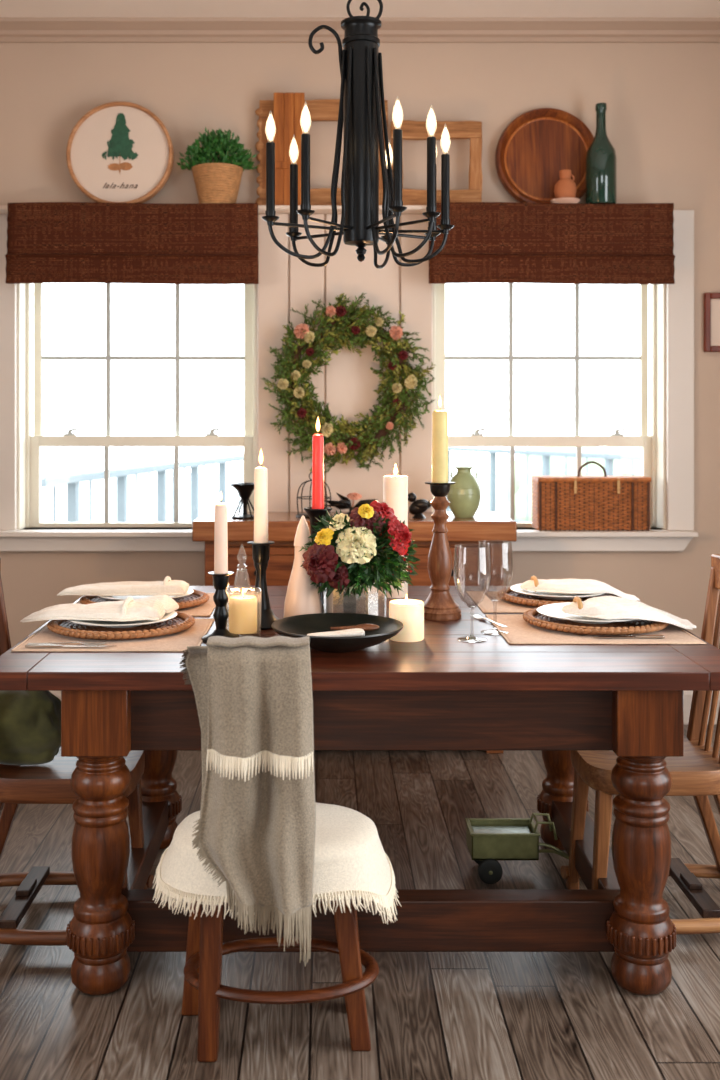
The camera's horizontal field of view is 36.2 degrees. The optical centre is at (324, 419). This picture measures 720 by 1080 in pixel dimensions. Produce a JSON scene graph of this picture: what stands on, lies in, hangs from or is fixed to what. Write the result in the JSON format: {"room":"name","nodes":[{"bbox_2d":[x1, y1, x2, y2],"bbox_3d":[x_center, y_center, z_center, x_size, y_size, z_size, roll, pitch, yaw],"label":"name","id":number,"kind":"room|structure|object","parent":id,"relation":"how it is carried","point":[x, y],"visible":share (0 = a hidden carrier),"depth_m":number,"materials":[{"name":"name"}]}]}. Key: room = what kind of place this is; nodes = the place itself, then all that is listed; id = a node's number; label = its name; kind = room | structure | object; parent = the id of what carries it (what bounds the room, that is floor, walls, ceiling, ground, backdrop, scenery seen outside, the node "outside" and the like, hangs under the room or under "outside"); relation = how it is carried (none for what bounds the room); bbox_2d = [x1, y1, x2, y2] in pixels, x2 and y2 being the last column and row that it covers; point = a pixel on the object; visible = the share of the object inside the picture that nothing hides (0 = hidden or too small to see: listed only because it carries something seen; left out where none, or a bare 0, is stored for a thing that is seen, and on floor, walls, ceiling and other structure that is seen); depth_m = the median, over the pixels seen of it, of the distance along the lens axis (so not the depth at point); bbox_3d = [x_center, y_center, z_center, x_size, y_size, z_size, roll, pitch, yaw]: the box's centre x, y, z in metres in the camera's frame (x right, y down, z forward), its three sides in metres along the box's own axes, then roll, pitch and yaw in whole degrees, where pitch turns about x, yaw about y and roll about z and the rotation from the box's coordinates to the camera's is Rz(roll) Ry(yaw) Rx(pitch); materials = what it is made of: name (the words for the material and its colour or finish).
{"room":"dining room","nodes":[
{"label":"dining room","id":0,"kind":"room"},
{"bbox_2d":[0,724,719,1079],"bbox_3d":[0.150,1.380,1.250,4.800,0.060,7.700,0,0,0],"label":"floor","id":1,"kind":"structure","parent":0,"point":[431,1015],"depth_m":2.58,"materials":[{"name":"brown wood"}]},
{"bbox_2d":[0,558,153,945],"bbox_3d":[-0.740,0.868,2.950,0.508,0.965,0.400,0,0,0],"label":"wooden chair","id":2,"kind":"object","parent":1,"relation":"on","point":[47,783],"visible":0.43,"depth_m":2.90,"materials":[{"name":"brown wood"}]},
{"bbox_2d":[0,690,60,764],"bbox_3d":[-0.810,0.810,2.925,0.262,0.205,0.160,0,0,-6],"label":"cushion","id":3,"kind":"object","parent":2,"relation":"on","point":[30,721],"visible":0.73,"depth_m":2.87,"materials":[{"name":"fabric"}]},
{"bbox_2d":[181,896,378,1061],"bbox_3d":[-0.103,0.917,2.389,0.445,0.866,0.372,0,0,0],"label":"stool","id":4,"kind":"object","parent":1,"relation":"on","point":[203,990],"visible":0.41,"depth_m":2.35,"materials":[{"name":"brown wood"}]},
{"bbox_2d":[179,636,315,965],"bbox_3d":[-0.159,0.758,2.197,0.281,0.642,0.139,0,0,0],"label":"fringed throw","id":5,"kind":"object","parent":4,"relation":"on","point":[256,826],"visible":1,"depth_m":2.17,"materials":[{"name":"grey fabric"}]},
{"bbox_2d":[152,802,400,923],"bbox_3d":[-0.105,0.978,2.423,0.546,0.198,0.402,0,0,0],"label":"seat","id":6,"kind":"object","parent":4,"relation":"on","point":[350,858],"visible":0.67,"depth_m":2.30,"materials":[{"name":"beige fabric"}]},
{"bbox_2d":[192,512,516,753],"bbox_3d":[0.118,0.877,4.630,1.300,0.945,0.460,0,0,0],"label":"sideboard","id":7,"kind":"object","parent":1,"relation":"on","point":[497,528],"visible":0.14,"depth_m":4.45,"materials":[{"name":"brown wood"}]},
{"bbox_2d":[231,483,253,518],"bbox_3d":[-0.331,0.334,4.550,0.120,0.142,0.120,0,0,0],"label":"candle stand","id":8,"kind":"object","parent":7,"relation":"on","point":[244,490],"visible":0.87,"depth_m":4.52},
{"bbox_2d":[295,472,331,517],"bbox_3d":[-0.046,0.310,4.600,0.156,0.190,0.156,0,0,0],"label":"wire lantern","id":9,"kind":"object","parent":7,"relation":"on","point":[299,515],"visible":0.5,"depth_m":4.58,"materials":[{"name":"grey metal"}]},
{"bbox_2d":[324,492,376,516],"bbox_3d":[0.108,0.354,4.619,0.236,0.102,0.188,0,0,0],"label":"leaf ornament","id":10,"kind":"object","parent":7,"relation":"on","point":[344,503],"visible":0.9,"depth_m":4.60,"materials":[{"name":"grey metal"}]},
{"bbox_2d":[408,493,431,518],"bbox_3d":[0.395,0.352,4.549,0.144,0.105,0.062,0,0,0],"label":"bird figurine","id":11,"kind":"object","parent":7,"relation":"on","point":[419,506],"visible":0.98,"depth_m":4.53,"materials":[{"name":"grey metal"}]},
{"bbox_2d":[447,466,480,517],"bbox_3d":[0.581,0.301,4.600,0.146,0.210,0.146,0,0,0],"label":"vase","id":12,"kind":"object","parent":7,"relation":"on","point":[464,496],"visible":0.92,"depth_m":4.55,"materials":[{"name":"green ceramic"}]},
{"bbox_2d":[0,586,719,994],"bbox_3d":[0.100,0.965,3.190,1.800,0.770,1.320,0,0,0],"label":"dining table","id":13,"kind":"object","parent":1,"relation":"on","point":[440,691],"visible":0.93,"depth_m":2.60,"materials":[{"name":"brown wood"}]},
{"bbox_2d":[11,619,213,651],"bbox_3d":[-0.552,0.577,2.970,0.465,0.004,0.440,0,0,0],"label":"placemat","id":14,"kind":"object","parent":13,"relation":"on","point":[178,641],"visible":0.41,"depth_m":2.85,"materials":[{"name":"fabric"}]},
{"bbox_2d":[25,644,114,647],"bbox_3d":[-0.643,0.572,2.785,0.230,0.006,0.018,0,0,0],"label":"knife","id":15,"kind":"object","parent":14,"relation":"on","point":[27,645],"visible":1,"depth_m":2.78,"materials":[{"name":"metal"}]},
{"bbox_2d":[47,611,194,639],"bbox_3d":[-0.562,0.563,3.045,0.402,0.026,0.402,0,0,-2],"label":"charger","id":16,"kind":"object","parent":14,"relation":"on","point":[182,621],"visible":0.62,"depth_m":2.94,"materials":[{"name":"wicker"}]},
{"bbox_2d":[68,611,176,627],"bbox_3d":[-0.562,0.551,3.045,0.304,0.025,0.304,0,0,0],"label":"dinner plate","id":17,"kind":"object","parent":16,"relation":"on","point":[113,624],"visible":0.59,"depth_m":2.99,"materials":[{"name":"white ceramic"}]},
{"bbox_2d":[20,597,164,622],"bbox_3d":[-0.637,0.520,3.024,0.390,0.063,0.160,0,0,3],"label":"napkin","id":18,"kind":"object","parent":17,"relation":"on","point":[129,610],"visible":1,"depth_m":2.97,"materials":[{"name":"beige fabric"}]},
{"bbox_2d":[91,595,178,612],"bbox_3d":[-0.568,0.520,3.129,0.292,0.042,0.142,0,0,14],"label":"napkin","id":19,"kind":"object","parent":17,"relation":"on","point":[170,605],"visible":0.35,"depth_m":3.12,"materials":[{"name":"white fabric"}]},
{"bbox_2d":[76,593,215,616],"bbox_3d":[-0.562,0.577,3.450,0.445,0.004,0.420,0,0,0],"label":"placemat","id":20,"kind":"object","parent":13,"relation":"on","point":[203,610],"visible":0.16,"depth_m":3.35,"materials":[{"name":"fabric"}]},
{"bbox_2d":[80,590,209,609],"bbox_3d":[-0.565,0.563,3.455,0.402,0.026,0.402,0,0,-25],"label":"charger","id":21,"kind":"object","parent":20,"relation":"on","point":[196,598],"visible":0.31,"depth_m":3.44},
{"bbox_2d":[98,588,193,599],"bbox_3d":[-0.565,0.551,3.455,0.304,0.025,0.304,0,0,0],"label":"dinner plate","id":22,"kind":"object","parent":21,"relation":"on","point":[190,591],"visible":0.24,"depth_m":3.41,"materials":[{"name":"white ceramic"}]},
{"bbox_2d":[57,576,188,595],"bbox_3d":[-0.632,0.519,3.440,0.404,0.058,0.155,0,0,-1],"label":"napkin","id":23,"kind":"object","parent":22,"relation":"on","point":[169,587],"visible":1,"depth_m":3.38,"materials":[{"name":"beige fabric"}]},
{"bbox_2d":[201,571,239,642],"bbox_3d":[-0.274,0.491,2.900,0.106,0.178,0.106,0,0,0],"label":"candlestick","id":24,"kind":"object","parent":13,"relation":"on","point":[220,581],"visible":0.9,"depth_m":2.88,"materials":[{"name":"metal"}]},
{"bbox_2d":[214,493,227,573],"bbox_3d":[-0.274,0.310,2.900,0.037,0.246,0.037,0,0,0],"label":"taper candle","id":25,"kind":"object","parent":24,"relation":"on","point":[220,533],"visible":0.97,"depth_m":2.88,"materials":[{"name":"wax"}]},
{"bbox_2d":[208,571,233,589],"bbox_3d":[-0.274,0.424,2.900,0.068,0.044,0.068,0,0,0],"label":"cup","id":26,"kind":"object","parent":24,"relation":"on","point":[220,581],"depth_m":2.88,"materials":[{"name":"black metal"}]},
{"bbox_2d":[226,587,261,636],"bbox_3d":[-0.220,0.518,2.950,0.100,0.124,0.100,0,0,-6],"label":"jar","id":27,"kind":"object","parent":13,"relation":"on","point":[260,601],"visible":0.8,"depth_m":2.97,"materials":[{"name":"clear glass"}]},
{"bbox_2d":[229,589,256,633],"bbox_3d":[-0.220,0.508,2.950,0.076,0.118,0.076,0,0,0],"label":"votive candle","id":28,"kind":"object","parent":27,"relation":"in","point":[242,608],"visible":0.99,"depth_m":2.92,"materials":[{"name":"beige wax"}]},
{"bbox_2d":[248,541,278,629],"bbox_3d":[-0.180,0.462,3.100,0.130,0.236,0.130,0,0,0],"label":"candlestick","id":29,"kind":"object","parent":13,"relation":"on","point":[260,551],"visible":0.75,"depth_m":3.08,"materials":[{"name":"metal"}]},
{"bbox_2d":[254,450,267,542],"bbox_3d":[-0.180,0.228,3.100,0.041,0.297,0.041,0,0,0],"label":"taper candle","id":30,"kind":"object","parent":29,"relation":"on","point":[260,473],"visible":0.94,"depth_m":3.08,"materials":[{"name":"beige wax"}]},
{"bbox_2d":[248,541,273,562],"bbox_3d":[-0.180,0.373,3.100,0.076,0.058,0.076,0,0,0],"label":"cup","id":31,"kind":"object","parent":29,"relation":"on","point":[260,551],"depth_m":3.08,"materials":[{"name":"black metal"}]},
{"bbox_2d":[284,516,321,617],"bbox_3d":[-0.062,0.423,3.080,0.109,0.314,0.109,0,0,0],"label":"cone","id":32,"kind":"object","parent":13,"relation":"on","point":[302,597],"visible":0.66,"depth_m":3.05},
{"bbox_2d":[304,507,331,612],"bbox_3d":[-0.021,0.422,3.300,0.126,0.316,0.126,0,0,0],"label":"candlestick","id":33,"kind":"object","parent":13,"relation":"on","point":[312,513],"visible":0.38,"depth_m":3.28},
{"bbox_2d":[312,418,323,508],"bbox_3d":[-0.021,0.137,3.300,0.037,0.295,0.037,0,0,0],"label":"taper candle","id":34,"kind":"object","parent":33,"relation":"on","point":[317,440],"visible":0.89,"depth_m":3.29,"materials":[{"name":"red wax"}]},
{"bbox_2d":[304,507,331,539],"bbox_3d":[-0.021,0.322,3.300,0.086,0.116,0.086,0,0,0],"label":"cup","id":35,"kind":"object","parent":33,"relation":"on","point":[312,513],"depth_m":3.28,"materials":[{"name":"black metal"}]},
{"bbox_2d":[271,613,403,652],"bbox_3d":[0.032,0.550,2.800,0.336,0.060,0.336,0,0,0],"label":"shallow bowl","id":36,"kind":"object","parent":13,"relation":"on","point":[297,626],"visible":0.94,"depth_m":2.85,"materials":[{"name":"black ceramic"}]},
{"bbox_2d":[307,628,364,636],"bbox_3d":[0.027,0.539,2.778,0.148,0.018,0.058,0,0,-6],"label":"linens","id":37,"kind":"object","parent":36,"relation":"in","point":[357,631],"visible":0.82,"depth_m":2.76,"materials":[{"name":"beige fabric"}]},
{"bbox_2d":[331,624,379,630],"bbox_3d":[0.078,0.532,2.818,0.126,0.018,0.040,0,0,-3],"label":"wooden spoon","id":38,"kind":"object","parent":36,"relation":"in","point":[366,627],"visible":0.91,"depth_m":2.81,"materials":[{"name":"brown wood"}]},
{"bbox_2d":[324,579,385,616],"bbox_3d":[0.085,0.514,3.100,0.182,0.132,0.182,0,0,0],"label":"glass vase","id":39,"kind":"object","parent":13,"relation":"on","point":[372,603],"visible":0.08,"depth_m":3.03,"materials":[{"name":"glass"}]},
{"bbox_2d":[300,500,419,598],"bbox_3d":[0.092,0.392,3.040,0.336,0.339,0.299,0,0,-18],"label":"bouquet","id":40,"kind":"object","parent":39,"relation":"in","point":[375,539],"visible":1,"depth_m":2.96,"materials":[{"name":"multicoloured plant"}]},
{"bbox_2d":[383,463,407,597],"bbox_3d":[0.232,0.361,3.620,0.081,0.439,0.081,0,0,0],"label":"pillar candle","id":41,"kind":"object","parent":13,"relation":"on","point":[395,487],"visible":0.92,"depth_m":3.58,"materials":[{"name":"beige wax"}]},
{"bbox_2d":[389,594,423,641],"bbox_3d":[0.216,0.520,2.915,0.093,0.120,0.093,0,0,0],"label":"pillar candle","id":42,"kind":"object","parent":13,"relation":"on","point":[410,612],"visible":0.97,"depth_m":2.87,"materials":[{"name":"beige wax"}]},
{"bbox_2d":[423,482,461,620],"bbox_3d":[0.339,0.382,3.240,0.128,0.396,0.128,0,0,0],"label":"wooden candlestick","id":43,"kind":"object","parent":13,"relation":"on","point":[439,605],"visible":0.96,"depth_m":3.21,"materials":[{"name":"brown wood"}]},
{"bbox_2d":[432,397,447,482],"bbox_3d":[0.339,0.056,3.240,0.049,0.259,0.049,0,0,0],"label":"taper candle","id":44,"kind":"object","parent":43,"relation":"on","point":[439,417],"visible":0.92,"depth_m":3.22,"materials":[{"name":"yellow wax"}]},
{"bbox_2d":[425,482,454,496],"bbox_3d":[0.339,0.205,3.240,0.090,0.042,0.090,0,0,0],"label":"cup","id":45,"kind":"object","parent":43,"relation":"on","point":[437,489],"depth_m":3.22,"materials":[{"name":"grey metal"}]},
{"bbox_2d":[453,544,490,642],"bbox_3d":[0.388,0.456,2.900,0.097,0.248,0.097,0,0,0],"label":"wine glass","id":46,"kind":"object","parent":13,"relation":"on","point":[469,639],"visible":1,"depth_m":2.89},
{"bbox_2d":[453,544,490,607],"bbox_3d":[0.388,0.414,2.900,0.097,0.164,0.097,0,0,0],"label":"bowl","id":47,"kind":"object","parent":46,"relation":"on","point":[459,544],"depth_m":2.89,"materials":[{"name":"clear glass"}]},
{"bbox_2d":[477,540,512,634],"bbox_3d":[0.464,0.456,3.000,0.097,0.248,0.097,0,0,0],"label":"wine glass","id":48,"kind":"object","parent":13,"relation":"on","point":[494,631],"visible":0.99,"depth_m":3.00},
{"bbox_2d":[477,540,512,601],"bbox_3d":[0.464,0.414,3.000,0.097,0.164,0.097,0,0,0],"label":"bowl","id":49,"kind":"object","parent":48,"relation":"on","point":[481,540],"depth_m":2.99,"materials":[{"name":"clear glass"}]},
{"bbox_2d":[466,591,537,612],"bbox_3d":[0.730,0.577,3.500,0.510,0.004,0.400,0,0,0],"label":"placemat","id":50,"kind":"object","parent":13,"relation":"on","point":[486,606],"visible":0.28,"depth_m":3.44,"materials":[{"name":"fabric"}]},
{"bbox_2d":[498,587,621,606],"bbox_3d":[0.755,0.563,3.515,0.402,0.026,0.402,0,0,-25],"label":"charger","id":51,"kind":"object","parent":50,"relation":"on","point":[511,596],"visible":0.3,"depth_m":3.45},
{"bbox_2d":[510,583,604,599],"bbox_3d":[0.745,0.551,3.515,0.304,0.025,0.304,0,0,0],"label":"dinner plate","id":52,"kind":"object","parent":51,"relation":"on","point":[516,588],"visible":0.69,"depth_m":3.47,"materials":[{"name":"white ceramic"}]},
{"bbox_2d":[520,576,639,600],"bbox_3d":[0.810,0.534,3.511,0.368,0.071,0.199,0,0,2],"label":"napkin","id":53,"kind":"object","parent":52,"relation":"on","point":[569,586],"visible":0.97,"depth_m":3.46,"materials":[{"name":"white fabric"}]},
{"bbox_2d":[485,614,706,643],"bbox_3d":[0.730,0.577,3.050,0.510,0.004,0.420,0,0,0],"label":"placemat","id":54,"kind":"object","parent":13,"relation":"on","point":[520,631],"visible":0.52,"depth_m":2.93,"materials":[{"name":"fabric"}]},
{"bbox_2d":[523,608,668,635],"bbox_3d":[0.762,0.563,3.105,0.402,0.026,0.402,0,0,-25],"label":"charger","id":55,"kind":"object","parent":54,"relation":"on","point":[531,616],"visible":0.56,"depth_m":2.98,"materials":[{"name":"wicker"}]},
{"bbox_2d":[537,602,635,623],"bbox_3d":[0.752,0.551,3.105,0.304,0.025,0.304,0,0,0],"label":"dinner plate","id":56,"kind":"object","parent":55,"relation":"on","point":[554,610],"visible":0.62,"depth_m":3.08,"materials":[{"name":"white ceramic"}]},
{"bbox_2d":[562,596,696,629],"bbox_3d":[0.845,0.535,3.079,0.356,0.076,0.250,0,0,3],"label":"napkin","id":57,"kind":"object","parent":56,"relation":"on","point":[603,607],"visible":1,"depth_m":3.01,"materials":[{"name":"white fabric"}]},
{"bbox_2d":[593,635,664,637],"bbox_3d":[0.801,0.572,2.903,0.190,0.006,0.018,0,0,-1],"label":"knife","id":58,"kind":"object","parent":54,"relation":"on","point":[637,636],"visible":1,"depth_m":2.90,"materials":[{"name":"metal"}]},
{"bbox_2d":[465,813,568,883],"bbox_3d":[0.602,1.264,3.270,0.355,0.172,0.158,0,0,0],"label":"wagon","id":59,"kind":"object","parent":1,"relation":"on","point":[488,840],"visible":0.89,"depth_m":3.21,"materials":[{"name":"green metal"}]},
{"bbox_2d":[466,822,538,859],"bbox_3d":[0.526,1.248,3.270,0.196,0.073,0.124,0,0,0],"label":"tub","id":60,"kind":"object","parent":59,"relation":"in","point":[484,840],"depth_m":3.21,"materials":[{"name":"green metal"}]},
{"bbox_2d":[560,554,719,934],"bbox_3d":[0.935,0.868,3.010,0.508,0.965,0.400,0,0,0],"label":"wooden chair","id":61,"kind":"object","parent":1,"relation":"on","point":[696,774],"visible":0.6,"depth_m":3.00,"materials":[{"name":"brown wood"}]},
{"bbox_2d":[0,43,719,648],"bbox_3d":[0.150,-0.200,5.000,4.600,3.100,0.200,0,0,0],"label":"wall","id":62,"kind":"structure","parent":0,"point":[662,100],"depth_m":4.90,"materials":[{"name":"paint"}]},
{"bbox_2d":[0,527,204,550],"bbox_3d":[-0.905,0.534,4.910,1.310,0.091,0.220,0,0,0],"label":"trim","id":63,"kind":"structure","parent":62,"relation":"attached to","point":[81,539],"depth_m":4.85,"materials":[{"name":"white paint"}]},
{"bbox_2d":[5,202,258,284],"bbox_3d":[-0.826,-0.758,4.718,1.082,0.354,0.052,0,0,0],"label":"window shade","id":64,"kind":"object","parent":62,"relation":"attached to","point":[48,242],"visible":1,"depth_m":4.72,"materials":[{"name":"brown wood"}]},
{"bbox_2d":[17,283,256,529],"bbox_3d":[-0.837,-0.150,5.000,1.073,1.299,0.200,0,0,0],"label":"window","id":65,"kind":"structure","parent":62,"relation":"in","point":[29,446],"depth_m":5.02,"materials":[{"name":"paint"}]},
{"bbox_2d":[0,205,426,214],"bbox_3d":[-0.025,-0.921,4.830,3.030,0.018,0.140,0,0,0],"label":"trim","id":66,"kind":"structure","parent":62,"relation":"attached to","point":[280,209],"depth_m":4.77,"materials":[{"name":"white paint"}]},
{"bbox_2d":[66,101,173,202],"bbox_3d":[-0.897,-1.161,4.815,0.464,0.466,0.074,0,0,0],"label":"round sign","id":67,"kind":"object","parent":66,"relation":"on","point":[117,152],"visible":0.99,"depth_m":4.81,"materials":[{"name":"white wood"}]},
{"bbox_2d":[102,113,137,159],"bbox_3d":[-0.896,-1.241,4.814,0.160,0.212,0.004,0,-4,0],"label":"print","id":68,"kind":"object","parent":67,"relation":"attached to","point":[119,130],"depth_m":4.81},
{"bbox_2d":[108,159,132,172],"bbox_3d":[-0.895,-1.119,4.806,0.111,0.095,0.003,0,-4,0],"label":"print","id":69,"kind":"object","parent":67,"relation":"attached to","point":[125,165],"depth_m":4.80},
{"bbox_2d":[176,127,258,202],"bbox_3d":[-0.470,-1.101,4.800,0.362,0.342,0.224,0,0,0],"label":"potted plant","id":70,"kind":"object","parent":66,"relation":"on","point":[216,181],"visible":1,"depth_m":4.74,"materials":[{"name":"green plant"}]},
{"bbox_2d":[274,93,304,204],"bbox_3d":[-0.158,-1.179,4.801,0.138,0.497,0.032,0,0,0],"label":"wooden plank","id":71,"kind":"object","parent":66,"relation":"on","point":[288,107],"visible":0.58,"depth_m":4.79,"materials":[{"name":"brown wood"}]},
{"bbox_2d":[255,99,387,204],"bbox_3d":[-0.015,-1.171,4.859,0.589,0.485,0.036,0,0,0],"label":"frame","id":72,"kind":"object","parent":66,"relation":"on","point":[323,109],"visible":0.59,"depth_m":4.84,"materials":[{"name":"brown wood"}]},
{"bbox_2d":[390,120,481,204],"bbox_3d":[0.486,-1.117,4.814,0.404,0.382,0.036,0,0,0],"label":"frame","id":73,"kind":"object","parent":66,"relation":"on","point":[411,130],"visible":0.65,"depth_m":4.80,"materials":[{"name":"brown wood"}]},
{"bbox_2d":[495,108,593,202],"bbox_3d":[0.982,-1.155,4.860,0.456,0.456,0.074,0,0,0],"label":"round wooden tray","id":74,"kind":"object","parent":66,"relation":"on","point":[532,150],"visible":0.73,"depth_m":4.87,"materials":[{"name":"brown wood"}]},
{"bbox_2d":[550,197,579,202],"bbox_3d":[1.041,-0.941,4.765,0.128,0.022,0.128,0,0,0],"label":"saucer","id":75,"kind":"object","parent":66,"relation":"on","point":[564,199],"visible":0.73,"depth_m":4.72,"materials":[{"name":"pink ceramic"}]},
{"bbox_2d":[554,170,576,198],"bbox_3d":[1.041,-1.010,4.765,0.096,0.137,0.096,0,0,0],"label":"terracotta jug","id":76,"kind":"object","parent":75,"relation":"on","point":[565,187],"visible":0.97,"depth_m":4.73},
{"bbox_2d":[586,103,615,203],"bbox_3d":[1.196,-1.149,4.765,0.130,0.438,0.130,0,0,0],"label":"bottle","id":77,"kind":"object","parent":66,"relation":"on","point":[601,154],"visible":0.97,"depth_m":4.71,"materials":[{"name":"green glass"}]},
{"bbox_2d":[257,214,431,511],"bbox_3d":[0.088,0.219,4.884,0.779,2.262,0.032,0,0,0],"label":"wall panel","id":78,"kind":"object","parent":62,"relation":"attached to","point":[348,383],"depth_m":4.87,"materials":[{"name":"white paint"}]},
{"bbox_2d":[0,210,693,529],"bbox_3d":[0.052,-0.221,4.885,3.165,1.419,0.030,0,0,0],"label":"trim","id":79,"kind":"structure","parent":62,"relation":"attached to","point":[679,295],"depth_m":4.87,"materials":[{"name":"white paint"}]},
{"bbox_2d":[261,293,435,472],"bbox_3d":[0.101,-0.155,4.760,0.768,0.801,0.175,0,0,0],"label":"wreath","id":80,"kind":"object","parent":62,"relation":"attached to","point":[291,394],"visible":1,"depth_m":4.75,"materials":[{"name":"green plant"}]},
{"bbox_2d":[277,378,288,388],"bbox_3d":[-0.180,-0.155,4.729,0.050,0.047,0.030,0,0,0],"label":"dried flower","id":81,"kind":"object","parent":80,"relation":"on","point":[283,383],"depth_m":4.73,"materials":[{"name":"beige plant"}]},
{"bbox_2d":[294,324,308,338],"bbox_3d":[-0.100,-0.382,4.727,0.068,0.066,0.042,0,0,0],"label":"dried flower","id":82,"kind":"object","parent":80,"relation":"on","point":[301,331],"depth_m":4.72,"materials":[{"name":"pink plant"}]},
{"bbox_2d":[304,331,314,342],"bbox_3d":[-0.068,-0.357,4.729,0.050,0.053,0.033,0,0,0],"label":"dried flower","id":83,"kind":"object","parent":80,"relation":"on","point":[309,336],"depth_m":4.72,"materials":[{"name":"beige plant"}]},
{"bbox_2d":[320,423,332,436],"bbox_3d":[0.007,0.043,4.728,0.056,0.062,0.038,0,0,0],"label":"dried flower","id":84,"kind":"object","parent":80,"relation":"on","point":[326,429],"depth_m":4.73,"materials":[{"name":"beige plant"}]},
{"bbox_2d":[324,443,335,454],"bbox_3d":[0.020,0.125,4.728,0.056,0.054,0.034,0,0,0],"label":"dried flower","id":85,"kind":"object","parent":80,"relation":"on","point":[330,449],"depth_m":4.73,"materials":[{"name":"pink plant"}]},
{"bbox_2d":[335,305,346,316],"bbox_3d":[0.069,-0.469,4.729,0.049,0.050,0.031,0,0,0],"label":"dried flower","id":86,"kind":"object","parent":80,"relation":"on","point":[341,310],"depth_m":4.73,"materials":[{"name":"red plant"}]},
{"bbox_2d":[336,442,347,453],"bbox_3d":[0.073,0.121,4.729,0.049,0.050,0.031,0,0,0],"label":"dried flower","id":87,"kind":"object","parent":80,"relation":"on","point":[341,447],"depth_m":4.73,"materials":[{"name":"pink plant"}]},
{"bbox_2d":[348,437,360,449],"bbox_3d":[0.125,0.102,4.728,0.058,0.057,0.035,0,0,0],"label":"dried flower","id":88,"kind":"object","parent":80,"relation":"on","point":[354,443],"depth_m":4.72,"materials":[{"name":"red plant"}]},
{"bbox_2d":[365,325,376,336],"bbox_3d":[0.198,-0.383,4.729,0.052,0.050,0.031,0,0,0],"label":"dried flower","id":89,"kind":"object","parent":80,"relation":"on","point":[370,330],"depth_m":4.73,"materials":[{"name":"beige plant"}]},
{"bbox_2d":[389,326,402,339],"bbox_3d":[0.306,-0.374,4.727,0.061,0.062,0.040,0,0,0],"label":"dried flower","id":90,"kind":"object","parent":80,"relation":"on","point":[396,332],"depth_m":4.72,"materials":[{"name":"pink plant"}]},
{"bbox_2d":[404,375,417,388],"bbox_3d":[0.370,-0.164,4.728,0.060,0.063,0.042,0,0,0],"label":"dried flower","id":91,"kind":"object","parent":80,"relation":"on","point":[411,381],"depth_m":4.72,"materials":[{"name":"beige plant"}]},
{"bbox_2d":[0,17,719,42],"bbox_3d":[0.150,-1.715,4.840,4.600,0.070,0.120,0,0,0],"label":"trim","id":92,"kind":"structure","parent":62,"relation":"attached to","point":[12,29],"depth_m":4.83,"materials":[{"name":"paint"}]},
{"bbox_2d":[50,691,719,723],"bbox_3d":[0.150,1.270,4.890,4.600,0.160,0.020,0,0,0],"label":"baseboard","id":93,"kind":"structure","parent":62,"relation":"attached to","point":[687,694],"depth_m":4.88,"materials":[{"name":"white paint"}]},
{"bbox_2d":[432,283,665,529],"bbox_3d":[0.999,-0.150,5.000,1.043,1.299,0.200,0,0,0],"label":"window","id":94,"kind":"structure","parent":62,"relation":"in","point":[653,446],"depth_m":5.02,"materials":[{"name":"paint"}]},
{"bbox_2d":[429,202,674,284],"bbox_3d":[0.972,-0.758,4.718,1.056,0.354,0.052,0,0,0],"label":"window shade","id":95,"kind":"object","parent":62,"relation":"attached to","point":[488,242],"visible":0.96,"depth_m":4.72,"materials":[{"name":"brown wood"}]},
{"bbox_2d":[504,527,697,550],"bbox_3d":[1.030,0.534,4.910,1.200,0.091,0.220,0,0,0],"label":"trim","id":96,"kind":"structure","parent":62,"relation":"attached to","point":[527,540],"depth_m":4.85,"materials":[{"name":"white paint"}]},
{"bbox_2d":[531,461,650,530],"bbox_3d":[1.188,0.335,4.918,0.507,0.308,0.166,0,0,0],"label":"wicker hamper","id":97,"kind":"object","parent":96,"relation":"on","point":[578,502],"visible":1,"depth_m":4.85,"materials":[{"name":"wicker"}]},
{"bbox_2d":[704,293,719,351],"bbox_3d":[1.814,-0.433,4.884,0.260,0.262,0.026,0,0,0],"label":"picture frame","id":98,"kind":"object","parent":62,"relation":"attached to","point":[711,300],"visible":1,"depth_m":4.88,"materials":[{"name":"brown wood"}]},
{"bbox_2d":[711,299,719,345],"bbox_3d":[1.814,-0.433,4.888,0.240,0.242,0.010,0,0,0],"label":"print","id":99,"kind":"object","parent":98,"relation":"on","point":[715,303],"depth_m":4.88,"materials":[{"name":"beige paper"}]},
{"bbox_2d":[0,0,719,16],"bbox_3d":[0.150,-1.780,1.250,4.800,0.060,7.700,0,0,0],"label":"ceiling","id":100,"kind":"structure","parent":0,"point":[8,8],"depth_m":4.68,"materials":[{"name":"paint"}]},
{"bbox_2d":[262,0,453,268],"bbox_3d":[0.104,-1.093,3.035,0.489,1.314,0.485,0,0,12],"label":"chandelier","id":101,"kind":"object","parent":100,"relation":"hanging from","point":[362,100],"visible":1,"depth_m":3.00,"materials":[{"name":"black metal"}]},
{"label":"outside","id":102,"kind":"structure","parent":0,"visible":0},
{"bbox_2d":[41,473,508,521],"bbox_3d":[1.000,1.500,17.550,30.000,0.100,24.900,0,0,0],"label":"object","id":103,"kind":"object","parent":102,"point":[502,506],"depth_m":20.58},
{"bbox_2d":[41,454,243,521],"bbox_3d":[-1.403,0.925,10.383,0.122,1.050,6.566,0,0,11],"label":"deck railing","id":104,"kind":"object","parent":103,"relation":"on","point":[73,480],"visible":0.29,"depth_m":9.67,"materials":[{"name":"wood"}]},
{"bbox_2d":[446,447,641,521],"bbox_3d":[2.407,0.910,13.784,0.121,1.080,6.128,0,0,-23],"label":"deck railing","id":105,"kind":"object","parent":103,"relation":"on","point":[609,458],"visible":0.14,"depth_m":13.56,"materials":[{"name":"wood"}]},
{"bbox_2d":[504,435,641,521],"bbox_3d":[4.878,1.027,14.683,4.961,1.740,2.225,0,0,0],"label":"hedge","id":106,"kind":"object","parent":103,"relation":"on","point":[557,464],"visible":0.12,"depth_m":14.11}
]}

